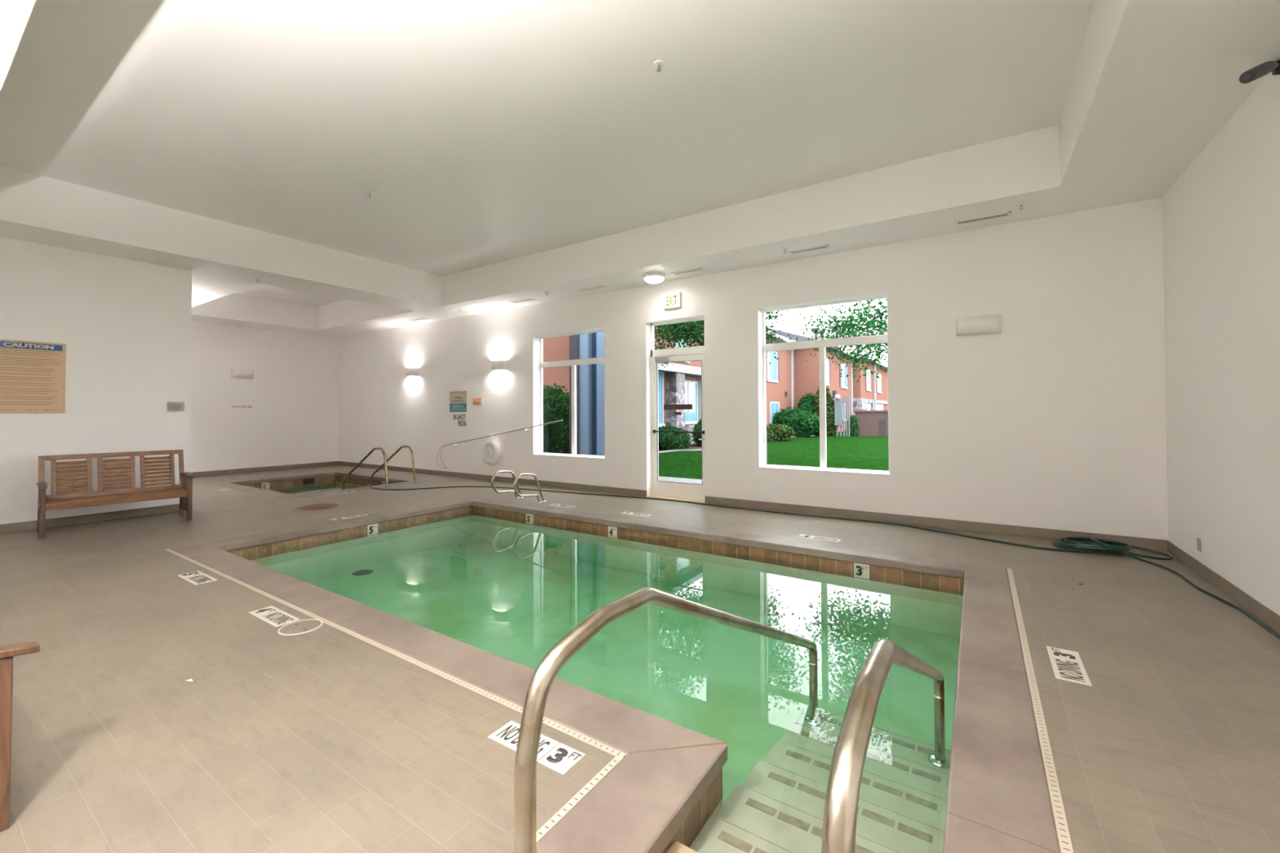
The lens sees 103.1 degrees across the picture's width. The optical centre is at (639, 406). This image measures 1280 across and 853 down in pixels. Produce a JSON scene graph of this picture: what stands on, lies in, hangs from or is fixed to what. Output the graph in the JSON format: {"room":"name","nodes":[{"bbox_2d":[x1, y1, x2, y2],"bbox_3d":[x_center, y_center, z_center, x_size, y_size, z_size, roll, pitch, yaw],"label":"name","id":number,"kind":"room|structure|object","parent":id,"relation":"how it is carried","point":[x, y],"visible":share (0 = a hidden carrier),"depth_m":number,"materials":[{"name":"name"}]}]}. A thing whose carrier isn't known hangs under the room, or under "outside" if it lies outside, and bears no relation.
{"room":"indoor swimming pool","nodes":[
{"label":"indoor swimming pool","id":0,"kind":"room"},
{"bbox_2d":[0,236,191,524],"bbox_3d":[-7.904,-0.625,6.477,0.200,4.386,3.340,-1,-1,34],"label":"wall","id":1,"kind":"structure","parent":0,"point":[125,326],"depth_m":6.96,"materials":[{"name":"white paint"}]},
{"bbox_2d":[0,338,66,413],"bbox_3d":[-7.778,-0.376,6.464,0.019,0.915,0.630,-1,-1,34],"label":"board","id":2,"kind":"object","parent":1,"relation":"attached to","point":[33,373],"visible":1,"depth_m":6.48,"materials":[{"name":"beige"}]},
{"bbox_2d":[0,503,185,533],"bbox_3d":[-7.806,1.511,6.392,0.012,0.112,3.340,-1,-1,34],"label":"baseboard","id":3,"kind":"structure","parent":1,"relation":"attached to","point":[59,522],"depth_m":6.89,"materials":[{"name":"plastic"}]},
{"bbox_2d":[168,401,184,411],"bbox_3d":[-6.978,0.002,7.648,0.034,0.147,0.185,-1,-1,34],"label":"thermostat box","id":4,"kind":"object","parent":1,"relation":"attached to","point":[172,406],"visible":1,"depth_m":7.64,"materials":[{"name":"beige plastic"}]},
{"bbox_2d":[191,320,338,472],"bbox_3d":[-10.124,-0.537,12.660,0.200,4.386,4.907,-1,-1,34],"label":"wall","id":5,"kind":"structure","parent":0,"point":[292,393],"depth_m":13.08,"materials":[{"name":"white paint"}]},
{"bbox_2d":[231,368,253,377],"bbox_3d":[-9.914,-0.832,12.699,0.115,0.205,0.456,-1,-1,34],"label":"wall sconce","id":6,"kind":"object","parent":5,"relation":"attached to","point":[245,373],"visible":1,"depth_m":12.65,"materials":[{"name":"white"}]},
{"bbox_2d":[191,461,337,476],"bbox_3d":[-9.974,1.599,12.653,0.012,0.112,4.695,-1,-1,34],"label":"baseboard","id":7,"kind":"structure","parent":5,"relation":"attached to","point":[331,463],"depth_m":13.04,"materials":[{"name":"plastic"}]},
{"bbox_2d":[251,515,963,815],"bbox_3d":[-1.121,1.940,4.693,6.920,0.388,4.410,-1,-1,34],"label":"pool water","id":8,"kind":"object","parent":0,"point":[512,591],"visible":0.41,"depth_m":5.01,"materials":[{"name":"liquid"}]},
{"bbox_2d":[351,569,373,575],"bbox_3d":[-3.626,2.164,6.648,0.250,0.012,0.250,-1,-1,34],"label":"floor drain","id":9,"kind":"object","parent":8,"relation":"on","point":[362,572],"visible":1,"depth_m":6.61,"materials":[{"name":"grey metal"}]},
{"bbox_2d":[226,505,964,852],"bbox_3d":[-1.122,1.667,4.696,6.920,0.158,4.410,-1,-1,34],"label":"tile band","id":10,"kind":"object","parent":8,"relation":"attached to","point":[707,804],"visible":0.4,"depth_m":5.92,"materials":[{"name":"brown tile"}]},
{"bbox_2d":[367,523,377,535],"bbox_3d":[-3.707,1.705,7.051,0.007,0.145,0.145,-1,-1,34],"label":"marker","id":11,"kind":"object","parent":10,"relation":"attached to","point":[372,529],"visible":1,"depth_m":7.05,"materials":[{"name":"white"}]},
{"bbox_2d":[526,514,533,524],"bbox_3d":[-1.673,1.704,7.704,0.145,0.145,0.007,-1,-1,34],"label":"marker","id":12,"kind":"object","parent":10,"relation":"attached to","point":[529,517],"visible":1,"depth_m":7.69,"materials":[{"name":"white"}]},
{"bbox_2d":[608,525,617,537],"bbox_3d":[-0.369,1.687,6.839,0.145,0.145,0.007,-1,-1,34],"label":"marker","id":13,"kind":"object","parent":10,"relation":"attached to","point":[612,531],"visible":1,"depth_m":6.83,"materials":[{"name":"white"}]},
{"bbox_2d":[853,562,869,579],"bbox_3d":[2.230,1.653,5.113,0.145,0.145,0.007,-1,-1,34],"label":"marker","id":14,"kind":"object","parent":10,"relation":"attached to","point":[860,571],"visible":1,"depth_m":5.11,"materials":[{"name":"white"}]},
{"bbox_2d":[666,706,951,852],"bbox_3d":[0.809,1.842,2.123,0.858,0.502,2.260,-1,-1,34],"label":"steps","id":15,"kind":"structure","parent":8,"relation":"on","point":[779,807],"depth_m":2.33,"materials":[{"name":"paint"}]},
{"bbox_2d":[514,587,823,852],"bbox_3d":[0.404,1.242,2.139,0.120,1.371,2.511,-1,-1,34],"label":"grab rail","id":16,"kind":"object","parent":15,"relation":"attached to","point":[529,736],"visible":1,"depth_m":1.25,"materials":[{"name":"metal"}]},
{"bbox_2d":[821,639,950,852],"bbox_3d":[0.962,1.234,1.769,0.120,1.371,2.511,-1,-1,34],"label":"grab rail","id":17,"kind":"object","parent":15,"relation":"attached to","point":[846,766],"visible":0.98,"depth_m":0.91,"materials":[{"name":"metal"}]},
{"bbox_2d":[0,0,1279,337],"bbox_3d":[-3.855,-2.427,6.631,17.156,0.616,8.247,-1,-1,34],"label":"ceiling","id":18,"kind":"structure","parent":0,"point":[507,151],"depth_m":4.91,"materials":[{"name":"white paint"}]},
{"bbox_2d":[408,317,427,321],"bbox_3d":[-5.203,-2.043,11.912,0.540,0.008,0.140,-1,-1,34],"label":"ceiling vent","id":19,"kind":"object","parent":18,"relation":"in","point":[420,318],"visible":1,"depth_m":11.89,"materials":[{"name":"white plastic"}]},
{"bbox_2d":[448,310,468,314],"bbox_3d":[-3.970,-2.059,11.094,0.540,0.008,0.140,-1,-1,34],"label":"ceiling vent","id":20,"kind":"object","parent":18,"relation":"in","point":[461,311],"visible":1,"depth_m":11.06,"materials":[{"name":"white plastic"}]},
{"bbox_2d":[511,297,534,303],"bbox_3d":[-2.304,-2.080,9.988,0.540,0.008,0.140,-1,-1,34],"label":"ceiling vent","id":21,"kind":"object","parent":18,"relation":"in","point":[529,299],"visible":1,"depth_m":9.97,"materials":[{"name":"white plastic"}]},
{"bbox_2d":[578,284,607,291],"bbox_3d":[-0.838,-2.099,9.014,0.540,0.008,0.140,-1,-1,34],"label":"ceiling vent","id":22,"kind":"object","parent":18,"relation":"in","point":[602,286],"visible":1,"depth_m":9.01,"materials":[{"name":"white plastic"}]},
{"bbox_2d":[643,271,665,284],"bbox_3d":[0.226,-2.055,8.175,0.356,0.128,0.356,-1,-1,34],"label":"ceiling light","id":23,"kind":"object","parent":18,"relation":"attached to","point":[653,277],"visible":1,"depth_m":8.06,"materials":[{"name":"white glass"}]},
{"bbox_2d":[644,275,663,284],"bbox_3d":[0.227,-2.028,8.175,0.320,0.074,0.320,-1,-1,34],"label":"diffuser","id":24,"kind":"object","parent":23,"relation":"attached to","point":[650,279],"depth_m":8.08,"materials":[{"name":"white"}]},
{"bbox_2d":[653,60,663,71],"bbox_3d":[0.152,-2.756,4.126,0.084,0.058,0.084,-1,-1,34],"label":"sprinkler head","id":25,"kind":"object","parent":18,"relation":"attached to","point":[657,64],"visible":1,"depth_m":4.12},
{"bbox_2d":[671,266,705,275],"bbox_3d":[0.753,-2.120,7.958,0.540,0.008,0.140,-1,-1,34],"label":"ceiling vent","id":26,"kind":"object","parent":18,"relation":"in","point":[696,269],"visible":1,"depth_m":7.95,"materials":[{"name":"white plastic"}]},
{"bbox_2d":[787,244,831,254],"bbox_3d":[2.303,-2.140,6.929,0.540,0.008,0.140,-1,-1,34],"label":"ceiling vent","id":27,"kind":"object","parent":18,"relation":"in","point":[824,246],"visible":1,"depth_m":6.92,"materials":[{"name":"white plastic"}]},
{"bbox_2d":[954,211,1011,226],"bbox_3d":[3.936,-2.162,5.846,0.540,0.008,0.140,-1,-1,34],"label":"ceiling vent","id":28,"kind":"object","parent":18,"relation":"in","point":[1009,213],"visible":1,"depth_m":5.84,"materials":[{"name":"white plastic"}]},
{"bbox_2d":[1016,202,1026,209],"bbox_3d":[4.080,-2.142,5.438,0.084,0.058,0.084,-1,-1,34],"label":"sprinkler head","id":29,"kind":"object","parent":18,"relation":"attached to","point":[1020,204],"visible":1,"depth_m":5.43},
{"bbox_2d":[0,465,1279,852],"bbox_3d":[-3.836,1.550,6.581,16.956,0.001,8.047,-1,-1,34],"label":"floor","id":30,"kind":"structure","parent":0,"point":[325,739],"depth_m":2.53,"materials":[{"name":"tile"}]},
{"bbox_2d":[0,641,39,831],"bbox_3d":[-2.937,1.014,1.948,1.392,0.953,0.666,-1,-1,34],"label":"garden bench","id":31,"kind":"object","parent":30,"relation":"on","point":[7,652],"visible":1,"depth_m":1.78,"materials":[{"name":"brown wood"}]},
{"bbox_2d":[36,449,193,539],"bbox_3d":[-6.833,1.092,6.668,0.666,0.953,1.392,-1,-1,39],"label":"garden bench","id":32,"kind":"object","parent":30,"relation":"on","point":[183,491],"visible":1,"depth_m":6.72,"materials":[{"name":"brown wood"}]},
{"bbox_2d":[177,571,217,585],"bbox_3d":[-3.944,1.525,4.527,0.469,0.008,0.155,-1,-1,34],"label":"depth marker","id":33,"kind":"object","parent":30,"relation":"on","point":[196,578],"visible":1,"depth_m":4.51,"materials":[{"name":"grey tile"}]},
{"bbox_2d":[248,605,299,626],"bbox_3d":[-2.637,1.508,3.661,0.464,0.008,0.150,-1,-1,34],"label":"depth marker","id":34,"kind":"object","parent":30,"relation":"on","point":[273,615],"visible":1,"depth_m":3.65,"materials":[{"name":"grey tile"}]},
{"bbox_2d":[277,618,323,635],"bbox_3d":[-2.313,1.502,3.466,0.258,0.005,0.258,-1,-1,34],"label":"lid","id":35,"kind":"object","parent":30,"relation":"on","point":[300,627],"visible":1,"depth_m":3.46,"materials":[{"name":"plastic"}]},
{"bbox_2d":[293,503,340,511],"bbox_3d":[-5.034,1.569,7.937,0.620,0.008,0.620,-1,-1,34],"label":"access cover","id":36,"kind":"object","parent":30,"relation":"on","point":[319,506],"visible":1,"depth_m":7.91,"materials":[{"name":"brown"}]},
{"bbox_2d":[206,470,428,499],"bbox_3d":[-6.880,1.653,10.914,3.770,0.080,2.800,-1,-1,34],"label":"coping","id":37,"kind":"object","parent":30,"relation":"on","point":[237,484],"visible":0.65,"depth_m":11.10},
{"bbox_2d":[326,490,355,494],"bbox_3d":[-5.508,1.593,9.379,0.145,0.008,0.459,-1,-1,34],"label":"depth marker","id":38,"kind":"object","parent":30,"relation":"on","point":[352,491],"visible":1,"depth_m":9.40,"materials":[{"name":"grey tile"}]},
{"bbox_2d":[329,513,368,520],"bbox_3d":[-4.098,1.559,7.172,0.145,0.008,0.459,-1,-1,34],"label":"depth marker","id":39,"kind":"object","parent":30,"relation":"on","point":[362,514],"visible":1,"depth_m":7.16,"materials":[{"name":"grey tile"}]},
{"bbox_2d":[342,447,390,489],"bbox_3d":[-5.703,1.467,10.518,1.796,1.286,0.110,-1,-1,34],"label":"rail","id":40,"kind":"object","parent":30,"relation":"on","point":[374,448],"visible":0.96,"depth_m":10.30,"materials":[{"name":"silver metal"}]},
{"bbox_2d":[369,445,417,486],"bbox_3d":[-5.418,1.473,11.109,1.796,1.286,0.110,-1,-1,34],"label":"rail","id":41,"kind":"object","parent":30,"relation":"on","point":[402,446],"visible":0.94,"depth_m":10.90,"materials":[{"name":"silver metal"}]},
{"bbox_2d":[164,548,626,759],"bbox_3d":[-2.596,1.511,3.822,6.078,0.006,0.033,-1,-1,34],"label":"trim","id":42,"kind":"structure","parent":30,"relation":"on","point":[580,736],"depth_m":2.88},
{"bbox_2d":[490,470,523,498],"bbox_3d":[-2.227,1.315,8.554,0.084,0.521,0.693,-1,-1,34],"label":"ladder rail","id":43,"kind":"object","parent":30,"relation":"on","point":[498,471],"visible":0.94,"depth_m":8.51,"materials":[{"name":"metal"}]},
{"bbox_2d":[513,472,546,502],"bbox_3d":[-1.763,1.308,8.150,0.084,0.521,0.693,-1,-1,34],"label":"ladder rail","id":44,"kind":"object","parent":30,"relation":"on","point":[523,473],"visible":1,"depth_m":8.15,"materials":[{"name":"metal"}]},
{"bbox_2d":[488,720,585,774],"bbox_3d":[-0.457,1.480,2.218,0.446,0.008,0.142,-1,-1,33],"label":"depth marker","id":45,"kind":"object","parent":30,"relation":"on","point":[562,757],"visible":0.74,"depth_m":2.19,"materials":[{"name":"grey tile"}]},
{"bbox_2d":[548,503,576,507],"bbox_3d":[-1.227,1.556,7.975,0.459,0.008,0.145,-1,-1,34],"label":"depth marker","id":46,"kind":"object","parent":30,"relation":"on","point":[552,504],"visible":1,"depth_m":7.97,"materials":[{"name":"grey tile"}]},
{"bbox_2d":[536,755,622,843],"bbox_3d":[-0.343,1.475,1.753,0.032,0.006,0.924,-1,-1,34],"label":"trim","id":47,"kind":"structure","parent":30,"relation":"on","point":[602,774],"depth_m":1.91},
{"bbox_2d":[170,497,1060,852],"bbox_3d":[-1.114,1.548,4.692,7.504,0.081,4.974,-1,-1,34],"label":"pool coping","id":48,"kind":"object","parent":30,"relation":"on","point":[999,802],"visible":0.95,"depth_m":2.44,"materials":[{"name":"brown"}]},
{"bbox_2d":[620,511,650,516],"bbox_3d":[-0.064,1.542,7.287,0.459,0.008,0.145,-1,-1,34],"label":"depth marker","id":49,"kind":"object","parent":30,"relation":"on","point":[623,513],"visible":1,"depth_m":7.29,"materials":[{"name":"grey tile"}]},
{"bbox_2d":[797,533,840,542],"bbox_3d":[2.062,1.514,5.852,0.459,0.008,0.145,-1,-1,34],"label":"depth marker","id":50,"kind":"object","parent":30,"relation":"on","point":[833,540],"visible":1,"depth_m":5.83,"materials":[{"name":"grey tile"}]},
{"bbox_2d":[367,484,1279,639],"bbox_3d":[0.141,1.487,7.394,12.167,0.118,3.992,-1,-1,45],"label":"garden hose","id":51,"kind":"object","parent":30,"relation":"on","point":[1081,544],"visible":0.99,"depth_m":5.29,"materials":[{"name":"green rubber"}]},
{"bbox_2d":[1007,568,1073,852],"bbox_3d":[2.027,1.474,2.609,0.034,0.006,4.972,-1,-1,34],"label":"trim","id":52,"kind":"structure","parent":30,"relation":"on","point":[1064,837],"depth_m":2.22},
{"bbox_2d":[1046,645,1092,686],"bbox_3d":[2.443,1.475,2.904,0.150,0.008,0.454,-1,-1,34],"label":"depth marker","id":53,"kind":"object","parent":30,"relation":"on","point":[1067,665],"visible":1,"depth_m":2.88,"materials":[{"name":"grey tile"}]},
{"bbox_2d":[338,197,1168,540],"bbox_3d":[-1.549,-0.610,10.069,17.356,4.386,0.260,-1,-1,34],"label":"wall","id":54,"kind":"structure","parent":0,"point":[1055,419],"depth_m":6.50,"materials":[{"name":"white paint"}]},
{"bbox_2d":[406,367,418,377],"bbox_3d":[-5.660,-0.854,12.575,0.456,0.205,0.115,-1,-1,34],"label":"wall sconce","id":55,"kind":"object","parent":54,"relation":"attached to","point":[413,371],"visible":1,"depth_m":12.48,"materials":[{"name":"white metal"}]},
{"bbox_2d":[449,391,466,412],"bbox_3d":[-4.166,-0.119,11.637,0.610,0.478,0.014,-1,-1,34],"label":"notice","id":56,"kind":"object","parent":54,"relation":"attached to","point":[458,399],"visible":1,"depth_m":11.63,"materials":[{"name":"beige"}]},
{"bbox_2d":[453,414,466,426],"bbox_3d":[-4.117,0.309,11.608,0.455,0.270,0.001,-1,-1,34],"label":"sign","id":57,"kind":"object","parent":54,"relation":"attached to","point":[464,415],"visible":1,"depth_m":11.57,"materials":[{"name":"grey"}]},
{"bbox_2d":[472,397,481,404],"bbox_3d":[-3.606,-0.117,11.270,0.290,0.150,0.008,-1,-1,34],"label":"notice","id":58,"kind":"object","parent":54,"relation":"attached to","point":[475,401],"visible":1,"depth_m":11.27,"materials":[{"name":"orange"}]},
{"bbox_2d":[481,434,500,465],"bbox_3d":[-3.202,0.926,10.909,0.560,0.671,0.144,-1,-1,34],"label":"life ring","id":59,"kind":"object","parent":54,"relation":"hanging from","point":[486,445],"visible":0.98,"depth_m":10.84,"materials":[{"name":"white plastic"}]},
{"bbox_2d":[337,461,646,497],"bbox_3d":[-4.281,1.561,11.699,10.555,0.112,0.012,-1,-1,34],"label":"baseboard","id":60,"kind":"structure","parent":54,"relation":"attached to","point":[504,479],"depth_m":10.60,"materials":[{"name":"tile"}]},
{"bbox_2d":[436,419,562,468],"bbox_3d":[-3.087,0.837,10.838,3.932,1.137,0.127,-1,-1,34],"label":"pole","id":61,"kind":"object","parent":54,"relation":"attached to","point":[526,428],"visible":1,"depth_m":10.79,"materials":[{"name":"silver metal"}]},
{"bbox_2d":[491,360,507,370],"bbox_3d":[-3.027,-0.878,10.828,0.456,0.205,0.115,-1,-1,34],"label":"wall sconce","id":62,"kind":"object","parent":54,"relation":"attached to","point":[499,365],"visible":1,"depth_m":10.74,"materials":[{"name":"white metal"}]},
{"bbox_2d":[533,329,604,458],"bbox_3d":[-1.344,-0.240,9.918,1.823,2.420,0.258,-1,-1,34],"label":"window","id":63,"kind":"structure","parent":54,"relation":"in","point":[575,362],"depth_m":10.00,"materials":[{"name":"white"}]},
{"bbox_2d":[663,292,680,309],"bbox_3d":[0.541,-1.771,8.508,0.310,0.250,0.048,-1,-1,34],"label":"exit sign","id":64,"kind":"object","parent":54,"relation":"attached to","point":[673,300],"visible":1,"depth_m":8.48,"materials":[{"name":"white plastic"}]},
{"bbox_2d":[646,317,705,502],"bbox_3d":[0.632,0.042,8.579,1.115,3.025,0.240,-1,-1,34],"label":"door","id":65,"kind":"structure","parent":54,"relation":"in","point":[691,492],"depth_m":8.69,"materials":[{"name":"white"}]},
{"bbox_2d":[663,404,692,414],"bbox_3d":[0.645,0.050,8.666,0.560,0.180,0.003,-1,-1,34],"label":"sticker","id":66,"kind":"object","parent":65,"relation":"attached to","point":[674,406],"visible":1,"depth_m":8.65,"materials":[{"name":"red"}]},
{"bbox_2d":[759,295,889,475],"bbox_3d":[2.599,-0.294,7.292,1.782,2.420,0.243,-1,-1,34],"label":"window","id":67,"kind":"structure","parent":54,"relation":"in","point":[821,344],"depth_m":7.35,"materials":[{"name":"white"}]},
{"bbox_2d":[705,496,1167,551],"bbox_3d":[3.247,1.463,6.702,5.286,0.112,0.012,-1,-1,34],"label":"baseboard","id":68,"kind":"structure","parent":54,"relation":"attached to","point":[1145,543],"depth_m":6.35,"materials":[{"name":"tile"}]},
{"bbox_2d":[955,314,1001,335],"bbox_3d":[4.071,-0.985,6.117,0.456,0.205,0.115,-1,-1,34],"label":"wall sconce","id":69,"kind":"object","parent":54,"relation":"attached to","point":[990,323],"visible":1,"depth_m":6.07,"materials":[{"name":"white"}]},
{"bbox_2d":[1162,71,1279,615],"bbox_3d":[3.245,-0.736,1.782,0.200,4.386,8.247,-1,-1,34],"label":"wall","id":70,"kind":"structure","parent":0,"point":[1221,215],"depth_m":3.93,"materials":[{"name":"white paint"}]},
{"bbox_2d":[1196,537,1201,551],"bbox_3d":[4.953,1.223,4.503,0.006,0.110,0.084,-1,-1,34],"label":"outlet cover","id":71,"kind":"object","parent":70,"relation":"attached to","point":[1198,540],"visible":1,"depth_m":4.50,"materials":[{"name":"beige plastic"}]},
{"bbox_2d":[1167,540,1279,633],"bbox_3d":[3.219,1.403,1.892,0.012,0.112,8.035,-1,-1,34],"label":"baseboard","id":72,"kind":"structure","parent":70,"relation":"attached to","point":[1270,618],"depth_m":3.94,"materials":[{"name":"tile"}]},
{"bbox_2d":[1239,59,1279,84],"bbox_3d":[3.821,-2.049,3.093,0.599,0.290,0.096,0,-1,-26],"label":"security camera","id":73,"kind":"object","parent":70,"relation":"attached to","point":[1262,69],"visible":1,"depth_m":2.99,"materials":[{"name":"black plastic"}]},
{"label":"outside","id":74,"kind":"structure","parent":0,"visible":0},
{"bbox_2d":[658,431,888,479],"bbox_3d":[24.213,2.194,54.519,100.000,0.250,102.343,-1,-1,34],"label":"lawn","id":75,"kind":"structure","parent":74,"point":[852,452],"depth_m":17.52,"materials":[{"name":"green plant"}]},
{"bbox_2d":[658,443,702,451],"bbox_3d":[2.859,1.858,23.892,4.300,0.155,23.000,-1,-1,34],"label":"planting bed","id":76,"kind":"object","parent":75,"relation":"on","point":[692,446],"visible":0.11,"depth_m":21.74,"materials":[{"name":"soil"}]},
{"bbox_2d":[542,382,569,453],"bbox_3d":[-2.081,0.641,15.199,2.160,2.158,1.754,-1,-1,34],"label":"clipped hedge","id":77,"kind":"object","parent":76,"relation":"on","point":[559,432],"visible":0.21,"depth_m":14.47,"materials":[{"name":"green plant"}]},
{"bbox_2d":[654,333,679,372],"bbox_3d":[-0.353,-2.579,18.119,5.044,8.615,4.630,-1,-1,22],"label":"shade tree","id":78,"kind":"object","parent":76,"relation":"on","point":[660,347],"visible":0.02,"depth_m":18.46,"materials":[{"name":"green plant"}]},
{"bbox_2d":[657,425,691,449],"bbox_3d":[1.233,1.275,21.116,1.493,1.055,2.616,-1,-1,34],"label":"shrub","id":79,"kind":"object","parent":76,"relation":"on","point":[667,441],"visible":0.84,"depth_m":20.53,"materials":[{"name":"green plant"}]},
{"bbox_2d":[691,419,702,446],"bbox_3d":[3.439,1.094,23.211,1.944,1.468,2.568,-1,-1,34],"label":"shrub","id":80,"kind":"object","parent":76,"relation":"on","point":[697,428],"visible":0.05,"depth_m":22.54,"materials":[{"name":"green plant"}]},
{"bbox_2d":[542,321,888,444],"bbox_3d":[11.968,-2.388,43.440,13.090,8.750,65.520,-1,-1,34],"label":"apartment building","id":81,"kind":"structure","parent":75,"relation":"on","point":[789,377],"depth_m":32.39,"materials":[{"name":"brick"}]},
{"bbox_2d":[765,352,779,382],"bbox_3d":[8.083,-2.474,31.087,0.040,1.850,2.740,-1,-1,34],"label":"window","id":82,"kind":"structure","parent":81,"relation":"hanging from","point":[772,370],"depth_m":31.09,"materials":[{"name":"white glass"}]},
{"bbox_2d":[813,327,819,338],"bbox_3d":[12.838,-5.047,37.018,0.480,1.400,0.480,-1,-1,34],"label":"roof vent","id":83,"kind":"object","parent":81,"relation":"attached to","point":[815,335],"depth_m":36.91,"materials":[{"name":"grey"}]},
{"bbox_2d":[829,359,831,385],"bbox_3d":[12.815,-2.446,35.088,0.040,1.850,2.640,-1,-1,34],"label":"shutter","id":84,"kind":"structure","parent":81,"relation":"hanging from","point":[829,359],"depth_m":36.01,"materials":[{"name":"white"}]},
{"bbox_2d":[839,362,848,386],"bbox_3d":[16.023,-2.401,39.920,0.040,1.850,3.040,-1,-1,34],"label":"window","id":85,"kind":"structure","parent":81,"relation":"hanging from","point":[843,381],"depth_m":39.84,"materials":[{"name":"white glass"}]},
{"bbox_2d":[865,370,871,391],"bbox_3d":[20.287,-2.355,45.131,0.040,1.850,2.840,-1,-1,34],"label":"shutter","id":86,"kind":"object","parent":81,"relation":"hanging from","point":[868,379],"depth_m":45.04,"materials":[{"name":"white"}]},
{"bbox_2d":[875,373,882,392],"bbox_3d":[23.578,-2.309,50.088,0.040,1.850,3.340,-1,-1,34],"label":"shutter","id":87,"kind":"object","parent":81,"relation":"hanging from","point":[878,380],"depth_m":50.08,"materials":[{"name":"white"}]},
{"bbox_2d":[653,307,806,364],"bbox_3d":[2.123,-2.528,14.431,5.391,8.397,5.099,0,-1,-34],"label":"shade tree","id":88,"kind":"object","parent":75,"relation":"on","point":[679,331],"visible":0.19,"depth_m":13.34,"materials":[{"name":"green plant"}]},
{"bbox_2d":[658,435,814,453],"bbox_3d":[4.193,1.826,23.200,1.170,0.190,22.757,-1,-1,36],"label":"curb","id":89,"kind":"object","parent":75,"relation":"on","point":[661,451],"visible":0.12,"depth_m":19.95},
{"bbox_2d":[766,423,795,441],"bbox_3d":[7.250,1.358,27.073,2.112,0.964,2.294,-1,-1,34],"label":"shrub","id":90,"kind":"object","parent":75,"relation":"on","point":[775,433],"visible":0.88,"depth_m":26.18,"materials":[{"name":"green plant"}]},
{"bbox_2d":[773,406,819,437],"bbox_3d":[9.590,0.973,31.206,3.063,1.895,2.830,-1,-1,34],"label":"round shrub","id":91,"kind":"object","parent":75,"relation":"on","point":[804,423],"visible":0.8,"depth_m":30.32,"materials":[{"name":"green plant"}]},
{"bbox_2d":[795,392,817,435],"bbox_3d":[11.043,0.498,32.896,2.212,2.874,2.279,0,-1,-29],"label":"round shrub","id":92,"kind":"object","parent":75,"relation":"on","point":[806,403],"visible":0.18,"depth_m":32.79,"materials":[{"name":"green plant"}]},
{"bbox_2d":[812,386,836,435],"bbox_3d":[11.693,0.227,32.266,1.656,3.354,1.484,-1,-1,34],"label":"shrub","id":93,"kind":"object","parent":75,"relation":"on","point":[831,430],"visible":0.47,"depth_m":31.80,"materials":[{"name":"green plant"}]},
{"bbox_2d":[792,298,887,382],"bbox_3d":[6.277,-2.346,11.643,5.070,7.925,5.416,0,-1,-10],"label":"shade tree","id":94,"kind":"object","parent":75,"relation":"on","point":[869,326],"visible":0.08,"depth_m":11.29,"materials":[{"name":"green plant"}]},
{"bbox_2d":[834,394,849,436],"bbox_3d":[12.516,0.530,31.465,0.870,2.610,0.520,-1,-1,34],"label":"tall cabinet","id":95,"kind":"object","parent":75,"relation":"on","point":[838,402],"visible":1,"depth_m":31.42,"materials":[{"name":"grey metal"}]},
{"bbox_2d":[847,414,858,435],"bbox_3d":[13.290,1.176,31.875,0.816,1.390,0.877,-1,-1,34],"label":"shrub","id":96,"kind":"object","parent":75,"relation":"on","point":[854,429],"visible":0.81,"depth_m":31.61,"materials":[{"name":"green plant"}]},
{"bbox_2d":[853,409,888,436],"bbox_3d":[14.677,1.016,31.490,2.661,1.620,0.480,-1,-1,34],"label":"enclosure","id":97,"kind":"object","parent":75,"relation":"on","point":[870,422],"visible":0.69,"depth_m":31.47,"materials":[{"name":"red"}]},
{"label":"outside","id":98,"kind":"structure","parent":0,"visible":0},
{"bbox_2d":[658,475,702,484],"bbox_3d":[2.740,1.666,8.888,13.300,0.165,2.533,-1,-1,34],"label":"sidewalk","id":99,"kind":"structure","parent":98,"point":[660,478],"depth_m":11.19,"materials":[{"name":"white concrete"}]},
{"bbox_2d":[568,331,604,455],"bbox_3d":[-0.833,-1.169,12.207,1.584,5.650,0.800,-1,-1,34],"label":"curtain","id":100,"kind":"object","parent":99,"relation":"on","point":[590,400],"visible":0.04,"depth_m":12.11,"materials":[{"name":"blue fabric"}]},
{"bbox_3d":[-6.878,2.160,10.907,3.210,0.618,2.240,-1,-1,34],"label":"basin","id":101,"kind":"object","parent":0,"visible":0},
{"bbox_2d":[259,480,375,494],"bbox_3d":[-6.878,2.189,10.907,3.370,0.760,2.400,-1,-1,34],"label":"water","id":102,"kind":"object","parent":101,"relation":"in","point":[335,485],"visible":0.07,"depth_m":11.49,"materials":[{"name":"green liquid"}]},
{"bbox_2d":[242,475,395,488],"bbox_3d":[-6.880,1.772,10.912,3.210,0.158,2.240,-1,-1,34],"label":"tile band","id":103,"kind":"object","parent":101,"relation":"on","point":[375,482],"visible":0.15,"depth_m":11.97,"materials":[{"name":"brown tile"}]},
{"bbox_2d":[262,482,269,488],"bbox_3d":[-8.439,1.782,11.458,0.007,0.145,0.145,-1,-1,34],"label":"marker","id":104,"kind":"object","parent":103,"relation":"attached to","point":[264,484],"visible":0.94,"depth_m":11.46,"materials":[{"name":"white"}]},
{"bbox_2d":[302,477,314,483],"bbox_3d":[-7.970,1.781,12.212,0.055,0.118,0.250,-1,-1,34],"label":"skimmer","id":105,"kind":"object","parent":103,"relation":"attached to","point":[306,480],"visible":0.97,"depth_m":12.19,"materials":[{"name":"black plastic"}]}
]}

